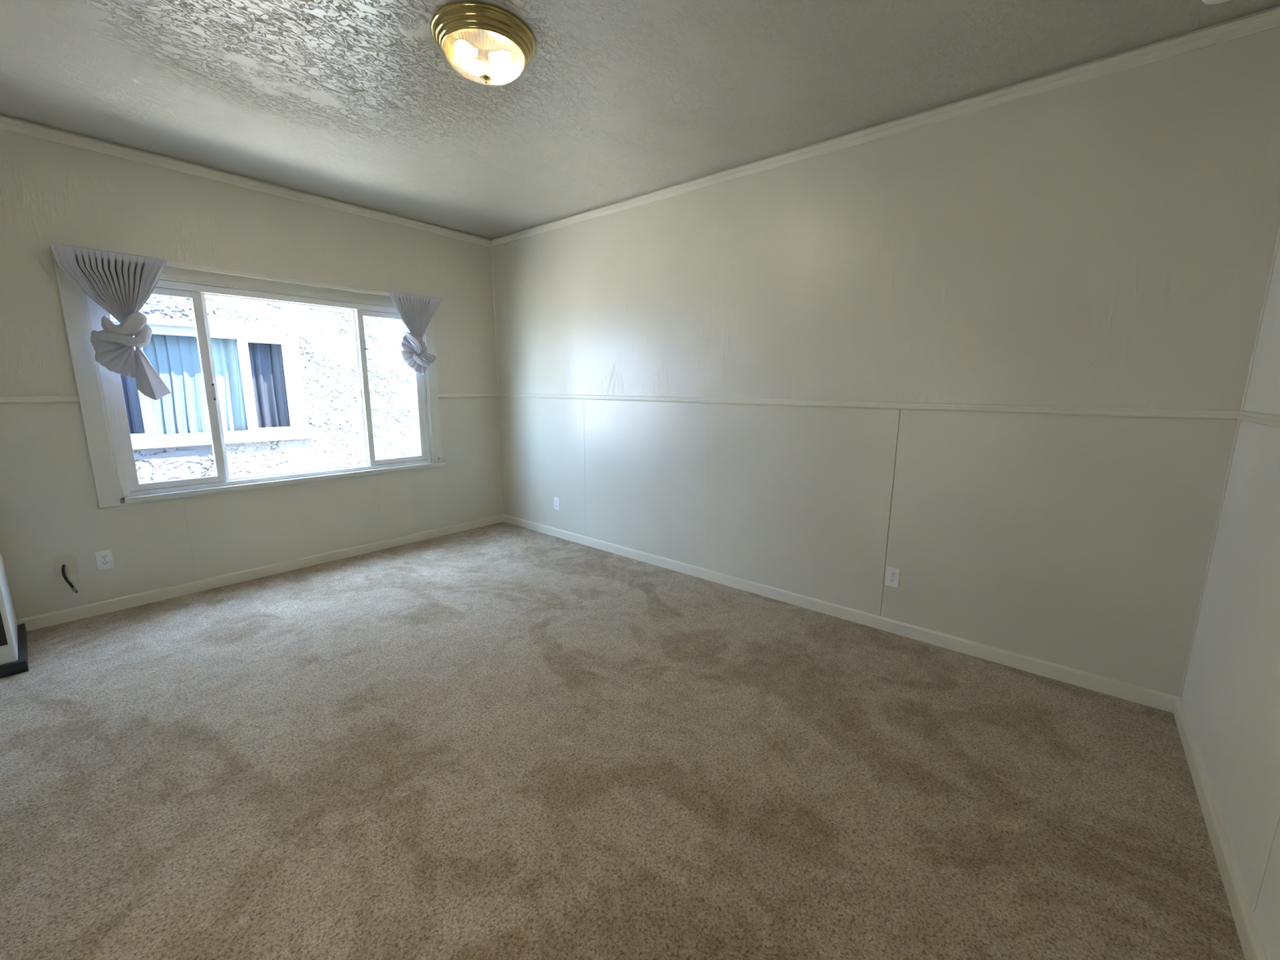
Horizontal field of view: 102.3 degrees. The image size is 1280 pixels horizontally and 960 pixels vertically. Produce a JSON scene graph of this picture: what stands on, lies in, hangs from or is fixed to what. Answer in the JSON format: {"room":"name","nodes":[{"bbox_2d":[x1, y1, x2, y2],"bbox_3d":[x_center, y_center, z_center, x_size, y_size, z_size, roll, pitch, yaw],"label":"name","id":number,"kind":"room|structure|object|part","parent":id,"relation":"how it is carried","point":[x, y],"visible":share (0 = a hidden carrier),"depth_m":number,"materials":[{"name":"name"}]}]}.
{"room":"empty bedroom","nodes":[
{"label":"empty bedroom","id":0,"kind":"room"},
{"bbox_2d":[0,114,503,619],"bbox_3d":[-2.562,-0.632,3.820,0.140,2.841,3.740,9,13,39],"label":"wall","id":1,"kind":"structure","parent":0,"point":[51,191],"depth_m":3.28,"materials":[{"name":"beige paint"}]},
{"bbox_2d":[0,395,79,403],"bbox_3d":[-3.410,-0.421,2.707,0.014,0.037,0.634,9,13,39],"label":"trim","id":2,"kind":"structure","parent":1,"relation":"attached to","point":[3,399],"depth_m":2.83,"materials":[{"name":"beige paint"}]},
{"bbox_2d":[53,554,78,577],"bbox_3d":[-3.328,0.498,2.988,0.007,0.118,0.086,9,13,39],"label":"blank plate","id":3,"kind":"object","parent":1,"relation":"attached to","point":[69,561],"visible":1,"depth_m":2.99,"materials":[{"name":"beige plastic"}]},
{"bbox_2d":[61,564,77,592],"bbox_3d":[-3.305,0.574,2.988,0.050,0.170,0.039,-6,12,-33],"label":"coaxial cable","id":4,"kind":"object","parent":1,"relation":"attached to","point":[73,588],"visible":1,"depth_m":2.97,"materials":[{"name":"black rubber"}]},
{"bbox_3d":[-3.301,0.185,2.973,0.008,1.287,1.014,9,13,39],"label":"wall panel","id":5,"kind":"part","parent":1,"relation":"part of","materials":[{"name":"beige paint"}]},
{"bbox_2d":[94,549,114,570],"bbox_3d":[-3.227,0.481,3.107,0.008,0.115,0.070,9,13,39],"label":"wall outlet","id":6,"kind":"object","parent":1,"relation":"attached to","point":[104,558],"visible":1,"depth_m":3.10,"materials":[{"name":"white plastic"}]},
{"bbox_2d":[100,554,107,559],"bbox_3d":[-3.225,0.462,3.102,0.004,0.027,0.029,9,13,39],"label":"receptacle","id":7,"kind":"object","parent":6,"relation":"attached to","point":[102,556],"depth_m":3.10,"materials":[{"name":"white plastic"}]},
{"bbox_2d":[102,560,108,565],"bbox_3d":[-3.225,0.501,3.109,0.004,0.027,0.029,9,13,39],"label":"receptacle","id":8,"kind":"object","parent":6,"relation":"attached to","point":[104,562],"depth_m":3.11,"materials":[{"name":"white plastic"}]},
{"bbox_2d":[0,115,492,247],"bbox_3d":[-2.491,-1.980,3.522,0.019,0.057,3.460,9,13,39],"label":"trim","id":9,"kind":"structure","parent":1,"relation":"attached to","point":[6,123],"depth_m":3.25,"materials":[{"name":"beige paint"}]},
{"bbox_2d":[52,252,446,507],"bbox_3d":[-2.544,-0.698,3.811,0.184,1.437,2.217,9,13,39],"label":"window","id":10,"kind":"structure","parent":1,"relation":"in","point":[100,389],"depth_m":3.40,"materials":[{"name":"white paint"}]},
{"bbox_3d":[-2.991,-0.568,3.251,0.036,1.233,0.478,9,13,39],"label":"sliding sash","id":11,"kind":"part","parent":10,"relation":"part of","materials":[{"name":"glass"}]},
{"bbox_2d":[49,247,440,302],"bbox_3d":[-2.462,-1.397,3.621,0.080,0.029,2.228,9,13,39],"label":"curtain rod","id":12,"kind":"object","parent":10,"relation":"attached to","point":[171,264],"visible":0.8,"depth_m":3.50,"materials":[{"name":"white paint"}]},
{"bbox_2d":[48,242,171,399],"bbox_3d":[-2.961,-0.878,2.965,0.163,0.831,0.473,9,13,39],"label":"curtain","id":13,"kind":"object","parent":12,"relation":"hanging from","point":[120,283],"visible":1,"depth_m":2.94,"materials":[{"name":"grey fabric"}]},
{"bbox_2d":[48,242,168,323],"bbox_3d":[-2.986,-1.090,2.949,0.093,0.408,0.473,9,13,39],"label":"drape","id":14,"kind":"object","parent":13,"relation":"hanging from","point":[120,283],"depth_m":2.92,"materials":[{"name":"grey fabric"}]},
{"bbox_3d":[-2.435,-1.392,3.599,0.009,0.029,2.228,9,13,39],"label":"rod","id":15,"kind":"part","parent":12,"relation":"part of","materials":[{"name":"white paint"}]},
{"bbox_2d":[388,290,442,375],"bbox_3d":[-1.822,-1.204,4.288,0.159,0.650,0.456,9,13,39],"label":"curtain","id":16,"kind":"object","parent":12,"relation":"hanging from","point":[415,312],"visible":1,"depth_m":4.24,"materials":[{"name":"grey fabric"}]},
{"bbox_2d":[388,290,442,339],"bbox_3d":[-1.845,-1.339,4.284,0.085,0.385,0.454,9,13,39],"label":"drape","id":17,"kind":"object","parent":16,"relation":"hanging from","point":[415,312],"depth_m":4.24,"materials":[{"name":"grey fabric"}]},
{"bbox_3d":[-2.608,-0.681,3.851,0.038,1.340,2.030,9,13,39],"label":"exterior trim","id":18,"kind":"part","parent":10,"relation":"part of","materials":[{"name":"white plastic"}]},
{"bbox_3d":[-2.464,-0.009,3.924,0.038,0.042,2.127,9,13,39],"label":"sill","id":19,"kind":"part","parent":10,"relation":"part of","materials":[{"name":"white paint"}]},
{"bbox_3d":[-2.075,-0.758,4.328,0.036,1.233,0.483,9,13,39],"label":"sliding sash","id":20,"kind":"part","parent":10,"relation":"part of","materials":[{"name":"glass"}]},
{"bbox_2d":[16,514,503,631],"bbox_3d":[-2.513,0.619,3.998,0.012,0.076,3.460,9,13,39],"label":"baseboard","id":21,"kind":"structure","parent":1,"relation":"attached to","point":[32,623],"depth_m":3.58,"materials":[{"name":"beige paint"}]},
{"bbox_3d":[-2.585,0.340,3.873,0.008,0.668,1.222,9,13,39],"label":"wall panel","id":22,"kind":"part","parent":1,"relation":"part of","materials":[{"name":"beige paint"}]},
{"bbox_3d":[-1.798,-0.127,4.740,0.008,1.287,1.223,9,13,39],"label":"wall panel","id":23,"kind":"part","parent":1,"relation":"part of","materials":[{"name":"beige paint"}]},
{"bbox_2d":[438,392,497,397],"bbox_3d":[-1.597,-0.797,4.839,0.014,0.037,0.637,9,13,39],"label":"trim","id":24,"kind":"structure","parent":1,"relation":"attached to","point":[473,394],"depth_m":4.82,"materials":[{"name":"beige paint"}]},
{"bbox_2d":[0,521,1245,959],"bbox_3d":[-0.937,1.068,2.141,4.878,0.120,4.360,9,13,39],"label":"floor","id":25,"kind":"structure","parent":0,"point":[503,740],"depth_m":1.81,"materials":[{"name":"beige carpet"}]},
{"bbox_2d":[0,546,28,678],"bbox_3d":[-3.286,0.292,2.486,0.624,1.250,0.266,9,13,39],"label":"fireplace","id":26,"kind":"object","parent":25,"relation":"on","point":[13,636],"visible":1,"depth_m":2.48,"materials":[{"name":"white wood"}]},
{"bbox_2d":[0,0,1279,239],"bbox_3d":[-0.969,-1.736,1.568,5.158,0.160,4.800,9,13,39],"label":"ceiling","id":27,"kind":"structure","parent":0,"point":[356,102],"depth_m":2.30,"materials":[{"name":"paint"}]},
{"bbox_2d":[430,0,535,85],"bbox_3d":[-0.611,-1.654,2.033,0.396,0.163,0.396,5,11,23],"label":"ceiling light","id":28,"kind":"object","parent":27,"relation":"attached to","point":[486,42],"visible":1,"depth_m":1.98,"materials":[{"name":"gold metal"}]},
{"bbox_3d":[-0.677,-1.668,2.001,0.086,0.055,0.055,-4,11,-23],"label":"bulb","id":29,"kind":"part","parent":28,"relation":"part of","materials":[{"name":"white glass"}]},
{"bbox_3d":[-0.611,-1.641,2.035,0.307,0.084,0.307,9,13,39],"label":"lamp shade","id":30,"kind":"part","parent":28,"relation":"part of","materials":[{"name":"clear glass"}]},
{"bbox_3d":[-0.554,-1.677,2.054,0.086,0.055,0.055,-4,11,-23],"label":"bulb","id":31,"kind":"part","parent":28,"relation":"part of","materials":[{"name":"white glass"}]},
{"bbox_2d":[1201,0,1230,4],"bbox_3d":[1.964,-1.640,1.714,0.142,0.039,0.142,9,13,39],"label":"smoke detector","id":32,"kind":"object","parent":27,"relation":"attached to","point":[1206,2],"visible":1,"depth_m":1.76,"materials":[{"name":"white plastic"}]},
{"bbox_2d":[491,5,1279,697],"bbox_3d":[0.570,-0.561,3.551,5.018,2.841,0.142,9,13,39],"label":"wall","id":33,"kind":"structure","parent":0,"point":[1109,240],"depth_m":2.62,"materials":[{"name":"beige paint"}]},
{"bbox_2d":[491,247,498,392],"bbox_3d":[-1.392,-1.520,4.955,0.008,1.347,0.008,9,13,39],"label":"trim","id":34,"kind":"structure","parent":33,"relation":"attached to","point":[491,247],"depth_m":4.95,"materials":[{"name":"beige paint"}]},
{"bbox_3d":[-0.936,-0.135,4.821,1.208,1.287,0.008,9,13,39],"label":"wall panel","id":35,"kind":"part","parent":33,"relation":"part of","materials":[{"name":"beige paint"}]},
{"bbox_2d":[554,497,559,510],"bbox_3d":[-0.765,0.217,4.727,0.070,0.115,0.008,9,13,39],"label":"wall outlet","id":36,"kind":"object","parent":33,"relation":"attached to","point":[556,500],"visible":1,"depth_m":4.72,"materials":[{"name":"white plastic"}]},
{"bbox_3d":[0.000,0.011,4.051,1.229,1.287,0.008,9,13,39],"label":"wall panel","id":37,"kind":"part","parent":33,"relation":"part of","materials":[{"name":"beige paint"}]},
{"bbox_3d":[0.936,0.159,3.279,1.212,1.287,0.010,9,13,39],"label":"wall panel","id":38,"kind":"part","parent":33,"relation":"part of","materials":[{"name":"beige paint"}]},
{"bbox_2d":[502,514,1178,713],"bbox_3d":[0.460,0.682,3.765,4.878,0.076,0.012,9,13,39],"label":"baseboard","id":39,"kind":"structure","parent":33,"relation":"attached to","point":[1134,693],"depth_m":2.90,"materials":[{"name":"beige paint"}]},
{"bbox_2d":[497,392,1239,419],"bbox_3d":[0.468,-0.546,3.540,4.878,0.037,0.014,9,13,39],"label":"trim","id":40,"kind":"structure","parent":33,"relation":"attached to","point":[1091,411],"depth_m":2.64,"materials":[{"name":"beige paint"}]},
{"bbox_2d":[491,7,1279,247],"bbox_3d":[0.476,-1.917,3.288,4.878,0.057,0.019,9,13,39],"label":"trim","id":41,"kind":"structure","parent":33,"relation":"attached to","point":[1268,20],"depth_m":2.41,"materials":[{"name":"beige paint"}]},
{"bbox_2d":[884,565,900,587],"bbox_3d":[1.429,0.550,2.919,0.070,0.115,0.008,9,13,39],"label":"wall outlet","id":42,"kind":"object","parent":33,"relation":"attached to","point":[892,575],"visible":1,"depth_m":2.92,"materials":[{"name":"white plastic"}]},
{"bbox_2d":[888,577,894,582],"bbox_3d":[1.428,0.569,2.921,0.029,0.027,0.004,9,13,39],"label":"receptacle","id":43,"kind":"object","parent":42,"relation":"attached to","point":[891,580],"depth_m":2.92,"materials":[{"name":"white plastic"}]},
{"bbox_2d":[889,571,895,576],"bbox_3d":[1.428,0.531,2.914,0.029,0.027,0.004,9,13,39],"label":"receptacle","id":44,"kind":"object","parent":42,"relation":"attached to","point":[891,573],"depth_m":2.91,"materials":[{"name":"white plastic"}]},
{"bbox_3d":[1.871,0.305,2.511,1.221,1.287,0.008,9,13,39],"label":"wall panel","id":45,"kind":"part","parent":33,"relation":"part of","materials":[{"name":"beige paint"}]},
{"bbox_2d":[1178,226,1279,697],"bbox_3d":[2.338,-0.330,1.992,0.010,2.570,0.010,9,13,39],"label":"trim","id":46,"kind":"structure","parent":33,"relation":"attached to","point":[1278,233],"depth_m":2.04,"materials":[{"name":"beige paint"}]},
{"bbox_2d":[1181,240,1279,959],"bbox_3d":[0.899,0.052,0.201,0.140,2.841,4.660,9,13,39],"label":"wall","id":47,"kind":"structure","parent":0,"point":[1230,695],"depth_m":1.64,"materials":[{"name":"white paint"}]},
{"bbox_2d":[1173,696,1269,959],"bbox_3d":[1.217,1.202,0.928,0.014,0.081,3.460,9,13,39],"label":"baseboard","id":48,"kind":"structure","parent":47,"relation":"attached to","point":[1251,942],"depth_m":1.52,"materials":[{"name":"beige paint"}]},
{"bbox_3d":[1.949,0.461,1.659,0.008,1.287,1.217,9,13,39],"label":"wall panel","id":49,"kind":"part","parent":47,"relation":"part of","materials":[{"name":"white paint"}]},
{"bbox_2d":[1236,410,1279,427],"bbox_3d":[1.226,-0.024,0.705,0.014,0.037,3.460,9,13,39],"label":"trim","id":50,"kind":"structure","parent":47,"relation":"attached to","point":[1272,420],"depth_m":1.76,"materials":[{"name":"beige paint"}]},
{"bbox_3d":[1.165,0.624,0.738,0.008,1.287,1.217,9,13,39],"label":"wall panel","id":51,"kind":"part","parent":47,"relation":"part of","materials":[{"name":"white paint"}]},
{"label":"outside","id":52,"kind":"structure","parent":0,"visible":0},
{"bbox_3d":[-20.025,0.467,6.589,29.860,0.200,38.000,9,13,39],"label":"ground","id":53,"kind":"structure","parent":52,"visible":0},
{"bbox_2d":[110,294,419,483],"bbox_3d":[-3.612,-1.634,9.974,6.045,3.150,11.250,9,13,39],"label":"neighbouring house","id":54,"kind":"structure","parent":53,"relation":"on","point":[324,431],"depth_m":5.41,"materials":[{"name":"white paint"}]},
{"bbox_2d":[120,374,145,434],"bbox_3d":[-4.548,-0.818,4.430,0.038,1.000,0.346,9,13,39],"label":"sheer curtain","id":55,"kind":"object","parent":54,"relation":"hanging from","point":[131,393],"visible":0.16,"depth_m":4.55,"materials":[{"name":"blue fabric"}]},
{"bbox_3d":[-4.467,-0.806,4.371,0.014,0.882,0.322,9,13,39],"label":"insect screen frame","id":56,"kind":"part","parent":54,"relation":"part of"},
{"bbox_2d":[142,334,248,435],"bbox_3d":[-4.180,-0.892,4.848,0.029,1.000,0.773,9,13,39],"label":"sheer curtain","id":57,"kind":"object","parent":54,"relation":"hanging from","point":[175,359],"visible":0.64,"depth_m":4.82,"materials":[{"name":"white fabric"}]},
{"bbox_3d":[-4.103,-0.351,4.875,0.034,0.036,1.800,9,13,39],"label":"window sill","id":58,"kind":"part","parent":54,"relation":"part of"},
{"bbox_2d":[247,342,290,427],"bbox_3d":[-3.814,-0.970,5.293,0.050,1.000,0.339,9,13,39],"label":"sheer curtain","id":59,"kind":"object","parent":54,"relation":"hanging from","point":[266,362],"visible":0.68,"depth_m":5.29,"materials":[{"name":"blue fabric"}]},
{"bbox_3d":[-3.744,-0.956,5.221,0.014,0.882,0.313,9,13,39],"label":"insect screen frame","id":60,"kind":"part","parent":54,"relation":"part of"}
]}

